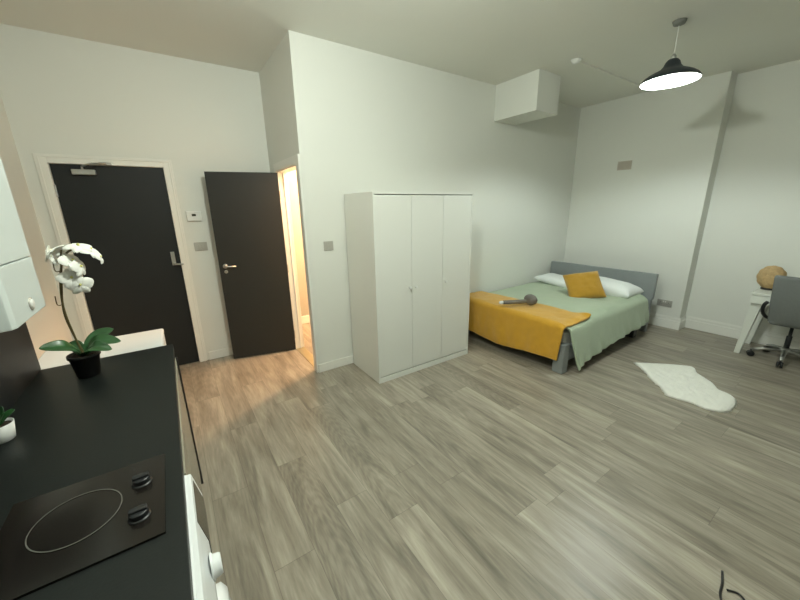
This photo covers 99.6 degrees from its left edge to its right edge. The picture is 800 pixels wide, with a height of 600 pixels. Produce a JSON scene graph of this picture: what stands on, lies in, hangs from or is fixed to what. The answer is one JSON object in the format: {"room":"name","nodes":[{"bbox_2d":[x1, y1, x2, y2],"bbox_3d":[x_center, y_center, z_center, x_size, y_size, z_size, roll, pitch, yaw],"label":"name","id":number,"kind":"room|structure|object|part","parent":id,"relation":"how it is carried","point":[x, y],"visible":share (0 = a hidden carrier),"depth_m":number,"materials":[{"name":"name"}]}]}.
{"room":"studio apartment","nodes":[
{"label":"studio apartment","id":0,"kind":"room"},
{"bbox_2d":[0,94,72,358],"bbox_3d":[-1.351,0.063,0.330,0.100,3.050,6.620,-11,18,-33],"label":"wall","id":1,"kind":"structure","parent":0,"point":[48,324],"depth_m":2.68,"materials":[{"name":"paint"}]},
{"bbox_2d":[0,24,269,359],"bbox_3d":[-2.358,-0.777,3.464,2.078,3.050,0.120,-11,18,-33],"label":"wall","id":2,"kind":"structure","parent":0,"point":[64,95],"depth_m":3.12,"materials":[{"name":"paint"}]},
{"bbox_2d":[32,153,206,361],"bbox_3d":[-2.652,-0.273,3.375,0.959,2.135,0.144,-11,18,-33],"label":"trim","id":3,"kind":"structure","parent":2,"relation":"attached to","point":[42,161],"depth_m":3.17,"materials":[{"name":"white wood"}]},
{"bbox_2d":[49,162,198,364],"bbox_3d":[-2.589,-0.232,3.304,0.834,2.079,0.220,-11,18,-33],"label":"door","id":4,"kind":"structure","parent":2,"relation":"in","point":[124,213],"depth_m":3.28,"materials":[{"name":"wood"}]},
{"bbox_3d":[-2.668,-1.180,2.958,0.218,0.065,0.153,-11,18,-33],"label":"closer arm","id":5,"kind":"part","parent":4,"relation":"part of","materials":[{"name":"metal"}]},
{"bbox_3d":[-2.347,-0.429,3.498,0.035,0.140,0.008,-11,18,-33],"label":"lock plate","id":6,"kind":"part","parent":4,"relation":"part of","materials":[{"name":"metal"}]},
{"bbox_2d":[186,211,201,220],"bbox_3d":[-2.137,-0.870,3.503,0.132,0.100,0.032,-11,18,-33],"label":"thermostat","id":7,"kind":"object","parent":2,"relation":"attached to","point":[191,215],"visible":1,"depth_m":3.49,"materials":[{"name":"white plastic"}]},
{"bbox_2d":[194,242,207,250],"bbox_3d":[-2.122,-0.570,3.601,0.120,0.090,0.014,-11,18,-33],"label":"light switch","id":8,"kind":"object","parent":2,"relation":"attached to","point":[199,246],"visible":1,"depth_m":3.60,"materials":[{"name":"grey plastic"}]},
{"bbox_2d":[208,347,232,359],"bbox_3d":[-1.812,0.567,4.114,0.910,0.095,0.016,-11,18,-33],"label":"baseboard","id":9,"kind":"structure","parent":2,"relation":"attached to","point":[224,352],"depth_m":3.93,"materials":[{"name":"white wood"}]},
{"bbox_2d":[259,30,326,368],"bbox_3d":[-1.163,-0.844,3.630,0.100,3.050,1.170,-11,18,-33],"label":"wall","id":10,"kind":"structure","parent":0,"point":[282,82],"depth_m":3.13,"materials":[{"name":"paint"}]},
{"bbox_2d":[204,171,295,358],"bbox_3d":[-1.606,-0.343,3.747,0.697,2.020,0.152,-7,16,-20],"label":"door","id":11,"kind":"structure","parent":10,"relation":"in","point":[245,207],"depth_m":3.70,"materials":[{"name":"wood"}]},
{"bbox_3d":[-1.819,-0.334,3.613,0.135,0.103,0.056,-7,16,-20],"label":"handle","id":12,"kind":"part","parent":11,"relation":"part of","materials":[{"name":"metal"}]},
{"bbox_2d":[273,154,318,372],"bbox_3d":[-1.063,-0.358,3.608,0.121,2.120,0.820,-11,18,-33],"label":"trim","id":13,"kind":"structure","parent":10,"relation":"attached to","point":[281,168],"depth_m":3.67,"materials":[{"name":"white wood"}]},
{"bbox_2d":[287,170,308,315],"bbox_3d":[-0.823,-1.263,5.139,2.222,3.050,0.120,-11,18,-33],"label":"wall","id":14,"kind":"structure","parent":0,"point":[292,178],"depth_m":4.75,"materials":[{"name":"paint"}]},
{"bbox_2d":[302,315,309,323],"bbox_3d":[-0.801,0.172,5.444,2.122,0.120,0.016,-11,18,-33],"label":"baseboard","id":15,"kind":"structure","parent":14,"relation":"attached to","point":[305,319],"depth_m":5.04,"materials":[{"name":"white wood"}]},
{"bbox_2d":[297,347,313,366],"bbox_3d":[-1.044,0.658,3.900,0.100,0.006,0.650,-11,18,-33],"label":"floor","id":16,"kind":"structure","parent":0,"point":[303,350],"depth_m":3.96,"materials":[{"name":"brown wood"}]},
{"bbox_2d":[0,0,799,107],"bbox_3d":[1.202,-2.070,1.989,6.800,0.100,7.300,-11,18,-33],"label":"ceiling","id":17,"kind":"structure","parent":0,"point":[495,42],"depth_m":2.78,"materials":[{"name":"paint"}]},
{"bbox_2d":[571,58,581,64],"bbox_3d":[1.771,-2.395,3.396,0.100,0.035,0.100,-11,18,-33],"label":"smoke detector","id":18,"kind":"object","parent":17,"relation":"attached to","point":[574,61],"visible":1,"depth_m":3.37,"materials":[{"name":"white plastic"}]},
{"bbox_2d":[579,61,652,91],"bbox_3d":[2.525,-2.551,3.885,1.745,0.018,0.020,-11,18,-33],"label":"conduit","id":19,"kind":"object","parent":17,"relation":"attached to","point":[581,62],"visible":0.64,"depth_m":3.75,"materials":[{"name":"paint"}]},
{"bbox_2d":[640,17,701,89],"bbox_3d":[2.238,-2.022,2.753,0.410,0.430,0.410,-11,18,-33],"label":"pendant lamp","id":20,"kind":"object","parent":17,"relation":"hanging from","point":[673,73],"visible":1,"depth_m":2.78,"materials":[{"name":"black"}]},
{"bbox_3d":[2.240,-1.895,2.788,0.410,0.165,0.410,-11,18,-33],"label":"lamp shade","id":21,"kind":"part","parent":20,"relation":"part of","materials":[{"name":"black metal"}]},
{"bbox_2d":[301,33,580,361],"bbox_3d":[0.958,-1.085,4.374,4.287,3.050,0.080,-11,18,-33],"label":"wall","id":22,"kind":"structure","parent":0,"point":[377,122],"depth_m":3.69,"materials":[{"name":"paint"}]},
{"bbox_2d":[324,241,333,250],"bbox_3d":[-0.697,-0.528,3.300,0.095,0.090,0.014,-11,18,-33],"label":"light switch","id":23,"kind":"object","parent":22,"relation":"attached to","point":[328,245],"visible":1,"depth_m":3.29,"materials":[{"name":"grey plastic"}]},
{"bbox_2d":[318,355,353,372],"bbox_3d":[0.969,0.360,4.699,4.387,0.090,0.016,-11,18,-33],"label":"baseboard","id":24,"kind":"structure","parent":22,"relation":"attached to","point":[347,360],"depth_m":3.61,"materials":[{"name":"white wood"}]},
{"bbox_2d":[494,69,560,124],"bbox_3d":[1.490,-2.367,3.994,0.400,0.395,0.590,-11,18,-33],"label":"boxing","id":25,"kind":"object","parent":22,"relation":"attached to","point":[534,95],"depth_m":3.83,"materials":[{"name":"paint"}]},
{"bbox_2d":[179,323,799,599],"bbox_3d":[1.256,0.958,2.818,6.800,0.080,7.300,-11,18,-33],"label":"floor","id":26,"kind":"structure","parent":0,"point":[488,472],"depth_m":2.14,"materials":[{"name":"grey wood"}]},
{"bbox_2d":[38,329,165,369],"bbox_3d":[-1.765,0.711,2.136,0.592,0.860,0.505,-11,18,-33],"label":"fridge","id":27,"kind":"object","parent":26,"relation":"on","point":[133,342],"visible":0.2,"depth_m":2.05,"materials":[{"name":"metal"}]},
{"bbox_2d":[175,358,202,494],"bbox_3d":[-1.190,0.893,1.435,0.567,0.860,1.037,-11,18,-33],"label":"base cabinet","id":28,"kind":"object","parent":26,"relation":"on","point":[190,464],"visible":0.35,"depth_m":1.55,"materials":[{"name":"white wood"}]},
{"bbox_3d":[-0.818,0.856,1.363,0.018,0.758,0.516,-11,18,-33],"label":"door","id":29,"kind":"part","parent":28,"relation":"part of","materials":[{"name":"beige wood"}]},
{"bbox_2d":[175,357,203,483],"bbox_3d":[-1.484,0.782,1.857,0.580,0.861,0.012,-11,18,-33],"label":"end panel","id":30,"kind":"object","parent":26,"relation":"on","point":[202,482],"visible":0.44,"depth_m":2.00,"materials":[{"name":"wood"}]},
{"bbox_2d":[184,474,230,599],"bbox_3d":[-0.680,1.056,0.791,0.623,0.848,0.624,-11,18,-33],"label":"washing machine","id":31,"kind":"object","parent":26,"relation":"on","point":[206,567],"visible":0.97,"depth_m":0.86,"materials":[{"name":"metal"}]},
{"bbox_2d":[344,192,473,383],"bbox_3d":[0.128,-0.196,3.581,1.190,1.782,0.579,-11,18,-33],"label":"wardrobe","id":32,"kind":"object","parent":26,"relation":"on","point":[409,253],"visible":1,"depth_m":3.30,"materials":[{"name":"white wood"}]},
{"bbox_3d":[-0.363,-0.104,3.276,0.018,1.782,0.555,-11,18,-33],"label":"panel","id":33,"kind":"part","parent":32,"relation":"part of","materials":[{"name":"white wood"}]},
{"bbox_3d":[-0.048,-0.099,3.166,0.382,1.693,0.016,-11,18,-33],"label":"door","id":34,"kind":"part","parent":32,"relation":"part of","materials":[{"name":"white wood"}]},
{"bbox_3d":[0.107,-1.049,3.358,1.154,0.018,0.555,-11,18,-33],"label":"panel","id":35,"kind":"part","parent":32,"relation":"part of","materials":[{"name":"white wood"}]},
{"bbox_3d":[0.132,0.606,3.817,1.154,0.014,0.529,-11,18,-33],"label":"panel","id":36,"kind":"part","parent":32,"relation":"part of","materials":[{"name":"white wood"}]},
{"bbox_3d":[0.270,-0.162,3.373,0.382,1.693,0.016,-11,18,-33],"label":"door","id":37,"kind":"part","parent":32,"relation":"part of","materials":[{"name":"white wood"}]},
{"bbox_3d":[0.589,-0.224,3.580,0.382,1.693,0.016,-11,18,-33],"label":"door","id":38,"kind":"part","parent":32,"relation":"part of","materials":[{"name":"white wood"}]},
{"bbox_3d":[0.606,-0.293,3.906,0.018,1.782,0.555,-11,18,-33],"label":"panel","id":39,"kind":"part","parent":32,"relation":"part of","materials":[{"name":"white wood"}]},
{"bbox_2d":[468,261,658,373],"bbox_3d":[2.053,0.057,4.441,2.053,0.775,1.476,-11,18,-33],"label":"bed","id":40,"kind":"object","parent":26,"relation":"on","point":[647,282],"visible":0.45,"depth_m":4.43,"materials":[{"name":"grey fabric"}]},
{"bbox_3d":[1.632,0.582,3.429,0.098,0.310,0.108,-11,18,-33],"label":"leg","id":41,"kind":"part","parent":40,"relation":"part of","materials":[{"name":"grey fabric"}]},
{"bbox_3d":[2.042,0.112,4.448,1.910,0.195,1.400,-11,18,-33],"label":"mattress","id":42,"kind":"part","parent":40,"relation":"part of","materials":[{"name":"white fabric"}]},
{"bbox_2d":[489,281,648,370],"bbox_3d":[2.002,0.178,4.370,1.767,0.502,1.581,-11,18,-33],"label":"duvet","id":43,"kind":"object","parent":40,"relation":"on","point":[612,318],"visible":0.6,"depth_m":3.88,"materials":[{"name":"green fabric"}]},
{"bbox_2d":[468,291,590,360],"bbox_3d":[1.347,0.264,4.000,0.527,0.466,1.474,-12,19,-36],"label":"throw blanket","id":44,"kind":"object","parent":43,"relation":"on","point":[538,329],"visible":0.86,"depth_m":3.73,"materials":[{"name":"yellow fabric"}]},
{"bbox_2d":[499,294,537,304],"bbox_3d":[1.342,-0.004,3.875,0.429,0.124,0.154,0,15,4],"label":"hairbrush","id":45,"kind":"object","parent":44,"relation":"on","point":[529,299],"visible":1,"depth_m":3.83,"materials":[{"name":"grey plastic"}]},
{"bbox_3d":[1.319,0.020,3.861,0.283,0.049,0.049,-3,15,-6],"label":"handle","id":46,"kind":"part","parent":45,"relation":"part of","materials":[{"name":"grey plastic"}]},
{"bbox_2d":[534,273,566,287],"bbox_3d":[2.378,-0.286,5.030,0.425,0.150,0.597,-11,18,-33],"label":"pillow","id":47,"kind":"object","parent":43,"relation":"on","point":[554,279],"visible":0.56,"depth_m":4.97,"materials":[{"name":"white fabric"}]},
{"bbox_2d":[563,271,605,297],"bbox_3d":[2.347,-0.179,4.310,0.460,0.350,0.300,1,16,9],"label":"cushion","id":48,"kind":"object","parent":43,"relation":"on","point":[586,284],"visible":0.91,"depth_m":4.25,"materials":[{"name":"yellow fabric"}]},
{"bbox_2d":[599,276,643,297],"bbox_3d":[2.754,-0.170,4.449,0.425,0.218,0.655,-11,18,-33],"label":"pillow","id":49,"kind":"object","parent":43,"relation":"on","point":[612,287],"visible":0.56,"depth_m":4.25,"materials":[{"name":"white fabric"}]},
{"bbox_3d":[2.867,-0.316,4.915,0.074,0.335,1.460,-11,18,-33],"label":"headboard","id":50,"kind":"part","parent":40,"relation":"part of","materials":[{"name":"grey fabric"}]},
{"bbox_3d":[2.427,0.387,3.903,1.970,0.170,0.040,-11,18,-33],"label":"rail","id":51,"kind":"part","parent":40,"relation":"part of","materials":[{"name":"grey fabric"}]},
{"bbox_3d":[2.963,0.402,4.340,0.098,0.130,0.108,-11,18,-33],"label":"leg","id":52,"kind":"part","parent":40,"relation":"part of","materials":[{"name":"plastic"}]},
{"bbox_3d":[3.249,0.192,4.467,0.060,0.460,0.070,-11,18,-33],"label":"headboard post","id":53,"kind":"part","parent":40,"relation":"part of","materials":[{"name":"grey fabric"}]},
{"bbox_2d":[633,362,736,412],"bbox_3d":[2.679,0.775,3.164,0.554,0.041,0.902,2,16,12],"label":"sheepskin rug","id":54,"kind":"object","parent":26,"relation":"on","point":[679,382],"visible":1,"depth_m":3.08,"materials":[{"name":"white fur"}]},
{"bbox_2d":[719,570,744,599],"bbox_3d":[1.446,1.275,1.465,0.183,0.015,0.091,-16,21,-43],"label":"power cable","id":55,"kind":"object","parent":26,"relation":"on","point":[722,571],"visible":1,"depth_m":1.48,"materials":[{"name":"black rubber"}]},
{"bbox_2d":[734,288,771,352],"bbox_3d":[4.328,0.339,3.382,0.570,0.712,1.230,-11,18,-33],"label":"desk","id":56,"kind":"object","parent":26,"relation":"on","point":[753,319],"visible":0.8,"depth_m":3.69,"materials":[{"name":"white wood"}]},
{"bbox_3d":[3.841,0.314,3.728,0.085,0.595,0.120,-11,18,-33],"label":"leg","id":57,"kind":"part","parent":56,"relation":"part of","materials":[{"name":"white wood"}]},
{"bbox_3d":[4.213,0.241,3.970,0.085,0.595,0.120,-11,18,-33],"label":"leg","id":58,"kind":"part","parent":56,"relation":"part of","materials":[{"name":"white wood"}]},
{"bbox_3d":[3.932,0.049,3.392,0.016,0.084,0.584,-11,18,-33],"label":"drawer","id":59,"kind":"part","parent":56,"relation":"part of","materials":[{"name":"white wood"}]},
{"bbox_2d":[756,266,786,290],"bbox_3d":[4.048,-0.244,3.683,0.231,0.264,0.231,-11,18,-33],"label":"ornament","id":60,"kind":"object","parent":56,"relation":"on","point":[765,277],"visible":0.79,"depth_m":3.64,"materials":[{"name":"brown wicker"}]},
{"bbox_2d":[746,275,799,367],"bbox_3d":[4.035,0.204,3.449,0.614,0.946,0.556,-11,18,-33],"label":"office chair","id":61,"kind":"object","parent":26,"relation":"on","point":[784,307],"visible":1,"depth_m":3.35,"materials":[{"name":"grey fabric"}]},
{"bbox_3d":[3.859,0.114,3.539,0.305,0.258,0.065,-8,17,-24],"label":"armrest","id":62,"kind":"part","parent":61,"relation":"part of","materials":[{"name":"plastic"}]},
{"bbox_3d":[4.105,0.215,3.455,0.480,0.080,0.400,-11,18,-33],"label":"seat","id":63,"kind":"part","parent":61,"relation":"part of","materials":[{"name":"grey fabric"}]},
{"bbox_3d":[3.882,0.036,3.252,0.210,0.520,0.465,-11,18,-33],"label":"backrest","id":64,"kind":"part","parent":61,"relation":"part of","materials":[{"name":"grey fabric"}]},
{"bbox_3d":[-0.243,1.246,0.086,0.567,0.860,1.050,-11,18,-33],"label":"base cabinet","id":65,"kind":"object","parent":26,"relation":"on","visible":0},
{"bbox_2d":[0,344,193,599],"bbox_3d":[-0.761,0.624,0.682,0.572,0.038,2.885,-11,18,-33],"label":"countertop","id":66,"kind":"structure","parent":65,"relation":"on","point":[70,429],"depth_m":1.11,"materials":[{"name":"black laminate"}]},
{"bbox_2d":[0,406,15,443],"bbox_3d":[-1.367,0.422,1.150,0.083,0.125,0.078,-11,18,-33],"label":"potted plant","id":67,"kind":"object","parent":66,"relation":"on","point":[7,425],"visible":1,"depth_m":1.16,"materials":[{"name":"green plant"}]},
{"bbox_3d":[-1.369,0.453,1.157,0.078,0.062,0.078,-11,18,-33],"label":"pot","id":68,"kind":"part","parent":67,"relation":"part of","materials":[{"name":"white ceramic"}]},
{"bbox_2d":[39,243,120,378],"bbox_3d":[-1.475,0.056,1.549,0.276,0.625,0.162,-8,17,-24],"label":"potted orchid","id":69,"kind":"object","parent":66,"relation":"on","point":[84,360],"visible":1,"depth_m":1.52,"materials":[{"name":"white plant"}]},
{"bbox_3d":[-1.482,-0.191,1.444,0.032,0.086,0.101,-8,17,-23],"label":"flower","id":70,"kind":"part","parent":69,"relation":"part of","materials":[{"name":"white plant"}]},
{"bbox_3d":[-1.476,-0.202,1.454,0.069,0.068,0.105,-5,16,-14],"label":"flower","id":71,"kind":"part","parent":69,"relation":"part of","materials":[{"name":"white plant"}]},
{"bbox_3d":[-1.438,-0.167,1.472,0.046,0.082,0.101,-2,15,-4],"label":"flower","id":72,"kind":"part","parent":69,"relation":"part of","materials":[{"name":"white plant"}]},
{"bbox_3d":[-1.446,-0.096,1.482,0.033,0.081,0.095,6,17,24],"label":"flower","id":73,"kind":"part","parent":69,"relation":"part of","materials":[{"name":"white plant"}]},
{"bbox_3d":[-1.438,0.015,1.549,0.164,0.503,0.039,-11,18,-33],"label":"flower stem","id":74,"kind":"part","parent":69,"relation":"part of","materials":[{"name":"plant"}]},
{"bbox_3d":[-1.417,-0.146,1.488,0.028,0.083,0.095,-5,16,-14],"label":"flower","id":75,"kind":"part","parent":69,"relation":"part of","materials":[{"name":"white plant"}]},
{"bbox_3d":[-1.411,-0.230,1.488,0.091,0.039,0.098,-2,15,-4],"label":"flower","id":76,"kind":"part","parent":69,"relation":"part of","materials":[{"name":"white plant"}]},
{"bbox_3d":[-1.423,-0.071,1.502,0.022,0.087,0.099,12,20,39],"label":"flower","id":77,"kind":"part","parent":69,"relation":"part of","materials":[{"name":"white plant"}]},
{"bbox_3d":[-1.491,0.305,1.607,0.122,0.113,0.122,-11,18,-33],"label":"pot","id":78,"kind":"part","parent":69,"relation":"part of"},
{"bbox_3d":[-1.389,-0.217,1.513,0.075,0.059,0.092,-14,20,-38],"label":"flower","id":79,"kind":"part","parent":69,"relation":"part of","materials":[{"name":"white plant"}]},
{"bbox_3d":[-1.365,-0.192,1.528,0.029,0.061,0.072,-11,18,-33],"label":"flower","id":80,"kind":"part","parent":69,"relation":"part of","materials":[{"name":"white plant"}]},
{"bbox_2d":[0,453,165,599],"bbox_3d":[-0.797,0.541,0.854,0.335,0.032,0.330,-11,18,-33],"label":"cooktop","id":81,"kind":"object","parent":66,"relation":"in","point":[47,539],"visible":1,"depth_m":0.83,"materials":[{"name":"black glass"}]},
{"bbox_3d":[-0.660,0.536,0.853,0.048,0.026,0.048,-11,18,-33],"label":"knob","id":82,"kind":"part","parent":81,"relation":"part of","materials":[{"name":"plastic"}]},
{"bbox_3d":[-0.735,0.508,0.960,0.048,0.026,0.048,-11,18,-33],"label":"knob","id":83,"kind":"part","parent":81,"relation":"part of","materials":[{"name":"plastic"}]},
{"bbox_2d":[564,71,737,317],"bbox_3d":[3.294,-1.273,4.909,0.215,3.050,1.770,-11,18,-33],"label":"wall","id":84,"kind":"structure","parent":0,"point":[650,216],"depth_m":4.53,"materials":[{"name":"paint"}]},
{"bbox_2d":[617,160,631,169],"bbox_3d":[3.149,-1.888,4.740,0.008,0.116,0.180,-11,18,-33],"label":"air vent","id":85,"kind":"object","parent":84,"relation":"in","point":[622,165],"visible":1,"depth_m":4.74,"materials":[{"name":"grey plastic"}]},
{"bbox_2d":[657,299,672,307],"bbox_3d":[3.608,0.042,4.611,0.013,0.090,0.170,-11,18,-33],"label":"wall socket","id":86,"kind":"object","parent":84,"relation":"attached to","point":[661,302],"visible":1,"depth_m":4.60,"materials":[{"name":"white plastic"}]},
{"bbox_2d":[686,60,799,337],"bbox_3d":[3.992,-1.092,4.202,0.120,3.050,7.300,-11,18,-33],"label":"wall","id":87,"kind":"structure","parent":0,"point":[752,224],"depth_m":3.90,"materials":[{"name":"paint"}]},
{"bbox_2d":[648,312,799,349],"bbox_3d":[4.365,0.513,3.780,0.237,0.165,5.334,-11,18,-33],"label":"baseboard","id":88,"kind":"structure","parent":87,"relation":"attached to","point":[710,326],"depth_m":4.36,"materials":[{"name":"white wood"}]},
{"bbox_3d":[-0.667,0.236,-0.347,0.246,3.050,4.495,-11,18,-33],"label":"wall","id":89,"kind":"structure","parent":0,"visible":0},
{"bbox_2d":[0,322,40,411],"bbox_3d":[-0.997,0.448,0.473,0.020,0.420,2.890,-11,18,-33],"label":"backsplash","id":90,"kind":"structure","parent":89,"relation":"attached to","point":[19,363],"depth_m":1.46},
{"bbox_2d":[0,157,45,332],"bbox_3d":[-1.294,-0.345,0.928,0.239,0.860,0.360,-11,18,-33],"label":"wall cabinet","id":91,"kind":"object","parent":89,"relation":"attached to","point":[21,296],"visible":1,"depth_m":1.05,"materials":[{"name":"laminate"}]},
{"bbox_3d":[-1.291,-0.434,0.907,0.212,0.679,0.360,-11,18,-33],"label":"casing","id":92,"kind":"part","parent":91,"relation":"part of","materials":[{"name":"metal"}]},
{"bbox_3d":[-1.283,-0.018,1.021,0.212,0.178,0.360,-11,18,-33],"label":"control panel","id":93,"kind":"part","parent":91,"relation":"part of","materials":[{"name":"wood"}]}
]}

